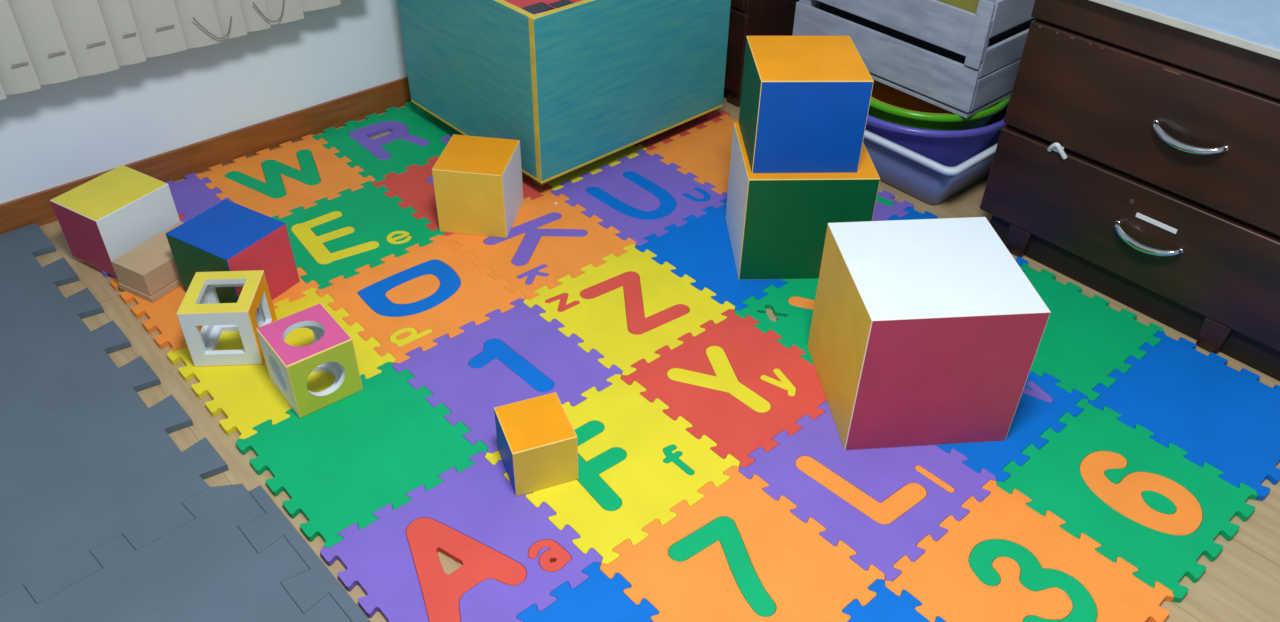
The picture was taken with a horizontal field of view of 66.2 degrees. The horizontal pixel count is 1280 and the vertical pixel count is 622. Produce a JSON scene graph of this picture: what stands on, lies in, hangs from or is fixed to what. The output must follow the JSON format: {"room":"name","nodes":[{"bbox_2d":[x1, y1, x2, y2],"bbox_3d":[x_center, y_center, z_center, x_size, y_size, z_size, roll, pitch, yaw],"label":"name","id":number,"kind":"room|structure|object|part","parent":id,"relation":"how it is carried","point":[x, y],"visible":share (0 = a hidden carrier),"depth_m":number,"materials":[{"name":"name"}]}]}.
{"room":"children's room","nodes":[
{"label":"children's room","id":0,"kind":"room"},
{"bbox_2d":[0,0,407,203],"bbox_3d":[-1.607,-1.099,1.222,5.200,2.600,0.100,-28,47,-32],"label":"wall","id":1,"kind":"structure","parent":0,"point":[56,134],"depth_m":2.28,"materials":[{"name":"paint"}]},
{"bbox_2d":[0,0,340,99],"bbox_3d":[-1.296,-0.982,1.495,1.701,1.429,0.107,-28,47,-32],"label":"vertical blind","id":2,"kind":"object","parent":1,"relation":"attached to","point":[43,42],"visible":1,"depth_m":2.01,"materials":[{"name":"white fabric"}]},
{"bbox_3d":[-1.103,-0.542,1.992,0.036,0.004,0.003,-27,46,-31],"label":"bead chain","id":3,"kind":"part","parent":2,"relation":"part of","materials":[{"name":"grey plastic"}]},
{"bbox_3d":[-0.923,-0.618,2.132,0.082,0.060,0.003,-28,47,-32],"label":"bead chain","id":4,"kind":"part","parent":2,"relation":"part of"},
{"bbox_3d":[-0.825,-0.680,2.195,0.078,0.072,0.003,-28,47,-32],"label":"bead chain","id":5,"kind":"part","parent":2,"relation":"part of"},
{"bbox_2d":[0,76,410,233],"bbox_3d":[-1.646,-0.052,1.934,5.060,0.072,0.013,-28,47,-32],"label":"baseboard","id":6,"kind":"structure","parent":1,"relation":"attached to","point":[198,157],"depth_m":2.40,"materials":[{"name":"brown wood"}]},
{"bbox_2d":[35,87,1279,621],"bbox_3d":[-0.082,1.029,0.710,5.230,0.050,4.730,-28,47,-32],"label":"floor","id":7,"kind":"structure","parent":0,"point":[1242,584],"depth_m":1.67,"materials":[{"name":"laminate"}]},
{"bbox_2d":[0,223,228,603],"bbox_3d":[-1.357,0.263,1.591,1.047,0.015,1.055,-28,47,-32],"label":"floor mat","id":8,"kind":"object","parent":7,"relation":"on","point":[85,463],"visible":1,"depth_m":1.65,"materials":[{"name":"plastic"}]},
{"bbox_2d":[0,484,350,621],"bbox_3d":[-0.656,0.743,1.003,1.049,0.015,1.142,-28,47,-32],"label":"floor mat","id":9,"kind":"object","parent":7,"relation":"on","point":[205,569],"visible":1,"depth_m":1.43,"materials":[{"name":"plastic"}]},
{"bbox_2d":[238,485,370,621],"bbox_3d":[-0.271,0.548,1.262,0.064,0.015,1.074,-29,47,-33],"label":"strip","id":10,"kind":"object","parent":7,"relation":"on","point":[307,588],"visible":1,"depth_m":1.47,"materials":[{"name":"grey plastic"}]},
{"bbox_2d":[100,101,1279,621],"bbox_3d":[-0.022,-0.009,1.980,1.517,0.012,2.117,-28,47,-32],"label":"floor mat","id":11,"kind":"object","parent":7,"relation":"on","point":[506,546],"depth_m":1.70,"materials":[{"name":"multicoloured rubber"}]},
{"bbox_2d":[50,165,179,276],"bbox_3d":[-1.088,-0.190,2.055,0.146,0.138,0.169,21,42,23],"label":"cube","id":12,"kind":"object","parent":11,"relation":"on","point":[109,215],"visible":0.8,"depth_m":2.00,"materials":[{"name":"yellow paint"}]},
{"bbox_2d":[111,221,183,302],"bbox_3d":[-0.966,-0.103,2.006,0.097,0.067,0.175,20,42,22],"label":"wooden block","id":13,"kind":"object","parent":11,"relation":"on","point":[148,271],"visible":0.57,"depth_m":1.95,"materials":[{"name":"beige wood"}]},
{"bbox_2d":[176,270,276,366],"bbox_3d":[-0.760,0.013,1.818,0.124,0.125,0.126,-2,38,-4],"label":"cube","id":14,"kind":"object","parent":11,"relation":"on","point":[200,305],"visible":0.91,"depth_m":1.79,"materials":[{"name":"yellow paint"}]},
{"bbox_2d":[166,199,299,309],"bbox_3d":[-0.806,-0.105,1.953,0.169,0.142,0.147,21,42,23],"label":"cube","id":15,"kind":"object","parent":11,"relation":"on","point":[227,236],"visible":0.86,"depth_m":1.91,"materials":[{"name":"blue paint"}]},
{"bbox_2d":[256,303,362,417],"bbox_3d":[-0.583,0.086,1.735,0.120,0.120,0.128,-26,46,-30],"label":"cube","id":16,"kind":"object","parent":11,"relation":"on","point":[332,351],"visible":1,"depth_m":1.70,"materials":[{"name":"pink paint"}]},
{"bbox_2d":[432,134,523,237],"bbox_3d":[-0.354,-0.277,2.172,0.152,0.158,0.158,6,38,6],"label":"cube","id":17,"kind":"object","parent":11,"relation":"on","point":[478,184],"visible":1,"depth_m":2.12,"materials":[{"name":"orange paint"}]},
{"bbox_2d":[494,392,577,495],"bbox_3d":[-0.169,0.216,1.600,0.106,0.099,0.110,-13,40,-18],"label":"cube","id":18,"kind":"object","parent":11,"relation":"on","point":[537,443],"visible":1,"depth_m":1.56,"materials":[{"name":"orange paint"}]},
{"bbox_2d":[398,0,730,183],"bbox_3d":[-0.187,-0.678,2.463,0.602,0.434,0.550,-29,47,-33],"label":"toy box","id":19,"kind":"object","parent":11,"relation":"on","point":[579,84],"visible":0.99,"depth_m":2.26,"materials":[{"name":"teal wood"}]},
{"bbox_3d":[-0.407,-0.582,2.294,0.017,0.383,0.533,-29,47,-33],"label":"panel","id":20,"kind":"part","parent":19,"relation":"part of","materials":[{"name":"teal wood"}]},
{"bbox_2d":[504,0,581,14],"bbox_3d":[-0.188,-0.681,2.435,0.528,0.371,0.478,-29,47,-33],"label":"toy","id":21,"kind":"object","parent":19,"relation":"on","point":[535,7],"visible":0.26,"depth_m":2.12,"materials":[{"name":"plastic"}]},
{"bbox_3d":[-0.190,-0.544,2.568,0.602,0.008,0.550,-29,47,-33],"label":"panel","id":22,"kind":"part","parent":19,"relation":"part of","materials":[{"name":"teal wood"}]},
{"bbox_3d":[-0.006,-0.574,2.296,0.602,0.383,0.017,-29,47,-33],"label":"panel","id":23,"kind":"part","parent":19,"relation":"part of","materials":[{"name":"teal wood"}]},
{"bbox_2d":[726,122,879,279],"bbox_3d":[0.331,-0.235,2.073,0.259,0.241,0.238,-1,38,-3],"label":"cube","id":24,"kind":"object","parent":11,"relation":"on","point":[777,223],"visible":0.73,"depth_m":1.97,"materials":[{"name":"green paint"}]},
{"bbox_2d":[739,36,873,173],"bbox_3d":[0.320,-0.411,1.944,0.209,0.194,0.211,-1,38,-3],"label":"cube","id":25,"kind":"object","parent":24,"relation":"on","point":[805,101],"visible":1,"depth_m":1.87,"materials":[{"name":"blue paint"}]},
{"bbox_2d":[808,217,1050,449],"bbox_3d":[0.478,0.035,1.700,0.285,0.284,0.272,-3,38,-5],"label":"cube","id":26,"kind":"object","parent":11,"relation":"on","point":[923,332],"visible":1,"depth_m":1.60,"materials":[{"name":"white paint"}]},
{"bbox_2d":[724,0,798,106],"bbox_3d":[0.258,-1.111,2.715,0.500,0.845,0.604,-28,47,-32],"label":"base cabinet","id":27,"kind":"object","parent":7,"relation":"on","point":[747,17],"visible":0.26,"depth_m":2.59,"materials":[{"name":"brown wood"}]},
{"bbox_3d":[0.271,-0.596,2.705,0.045,0.047,0.045,-28,47,-32],"label":"leg","id":28,"kind":"part","parent":27,"relation":"part of","materials":[{"name":"brown wood"}]},
{"bbox_3d":[0.078,-0.810,2.752,0.014,0.218,0.594,-28,47,-32],"label":"drawer","id":29,"kind":"part","parent":27,"relation":"part of","materials":[{"name":"brown wood"}]},
{"bbox_3d":[0.078,-0.995,2.617,0.008,0.225,0.576,-28,47,-32],"label":"drawer","id":30,"kind":"part","parent":27,"relation":"part of","materials":[{"name":"brown wood"}]},
{"bbox_2d":[863,129,1000,204],"bbox_3d":[0.693,-0.457,2.467,0.462,0.140,0.500,-28,47,-32],"label":"tub","id":31,"kind":"object","parent":7,"relation":"on","point":[932,182],"visible":0.27,"depth_m":2.29,"materials":[{"name":"plastic"}]},
{"bbox_2d":[865,103,1008,166],"bbox_3d":[0.693,-0.483,2.459,0.464,0.166,0.464,-28,47,-32],"label":"basin","id":32,"kind":"object","parent":31,"relation":"in","point":[950,148],"visible":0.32,"depth_m":2.28,"materials":[{"name":"purple plastic"}]},
{"bbox_2d":[868,96,1009,129],"bbox_3d":[0.694,-0.501,2.445,0.412,0.176,0.412,-28,47,-32],"label":"basin","id":33,"kind":"object","parent":32,"relation":"on","point":[877,109],"visible":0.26,"depth_m":2.27,"materials":[{"name":"plastic"}]},
{"bbox_2d":[792,0,1034,117],"bbox_3d":[0.691,-0.731,2.375,0.347,0.272,0.528,-28,47,-32],"label":"wooden crate","id":34,"kind":"object","parent":33,"relation":"on","point":[987,76],"visible":0.68,"depth_m":2.23,"materials":[{"name":"grey wood"}]},
{"bbox_3d":[0.423,-0.790,2.434,0.025,0.264,0.025,-28,47,-32],"label":"corner post","id":35,"kind":"part","parent":34,"relation":"part of","materials":[{"name":"white wood"}]},
{"bbox_2d":[820,2,1034,63],"bbox_3d":[0.692,-0.689,2.411,0.262,0.145,0.448,-28,47,-32],"label":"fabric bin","id":36,"kind":"object","parent":34,"relation":"in","point":[867,23],"visible":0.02,"depth_m":2.29,"materials":[{"name":"black fabric"}]},
{"bbox_2d":[937,0,978,13],"bbox_3d":[0.694,-0.773,2.345,0.242,0.068,0.428,-28,47,-32],"label":"folded cloth","id":37,"kind":"object","parent":36,"relation":"on","point":[968,5],"visible":0.03,"depth_m":2.18,"materials":[{"name":"yellow fabric"}]},
{"bbox_3d":[0.743,-0.562,2.156,0.025,0.264,0.025,-28,47,-32],"label":"corner post","id":38,"kind":"part","parent":34,"relation":"part of","materials":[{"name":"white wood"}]},
{"bbox_2d":[871,80,997,113],"bbox_3d":[0.694,-0.506,2.441,0.366,0.146,0.366,-28,47,-32],"label":"basin","id":39,"kind":"object","parent":33,"relation":"in","point":[883,93],"visible":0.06,"depth_m":2.56,"materials":[{"name":"plastic"}]},
{"bbox_2d":[980,0,1279,379],"bbox_3d":[1.166,-0.343,1.972,0.557,0.592,0.727,-28,47,-32],"label":"dresser","id":40,"kind":"object","parent":7,"relation":"on","point":[1136,160],"visible":1,"depth_m":1.85,"materials":[{"name":"brown wood"}]},
{"bbox_3d":[0.826,-0.153,2.145,0.014,0.067,0.050,-28,47,-32],"label":"leg","id":41,"kind":"part","parent":40,"relation":"part of","materials":[{"name":"brown wood"}]},
{"bbox_3d":[0.985,-0.150,1.928,0.022,0.200,0.671,-28,47,-32],"label":"drawer","id":42,"kind":"part","parent":40,"relation":"part of","materials":[{"name":"brown wood"}]},
{"bbox_3d":[0.989,-0.325,1.791,0.022,0.220,0.671,-28,47,-32],"label":"drawer","id":43,"kind":"part","parent":40,"relation":"part of","materials":[{"name":"brown wood"}]},
{"bbox_3d":[0.978,-0.133,1.904,0.036,0.027,0.138,-28,47,-32],"label":"handle","id":44,"kind":"part","parent":40,"relation":"part of","materials":[{"name":"silver metal"}]},
{"bbox_3d":[0.982,-0.306,1.768,0.036,0.027,0.138,-28,47,-32],"label":"handle","id":45,"kind":"part","parent":40,"relation":"part of","materials":[{"name":"silver metal"}]},
{"bbox_3d":[1.108,0.047,1.899,0.014,0.067,0.050,-28,47,-32],"label":"leg","id":46,"kind":"part","parent":40,"relation":"part of","materials":[{"name":"brown wood"}]}
]}

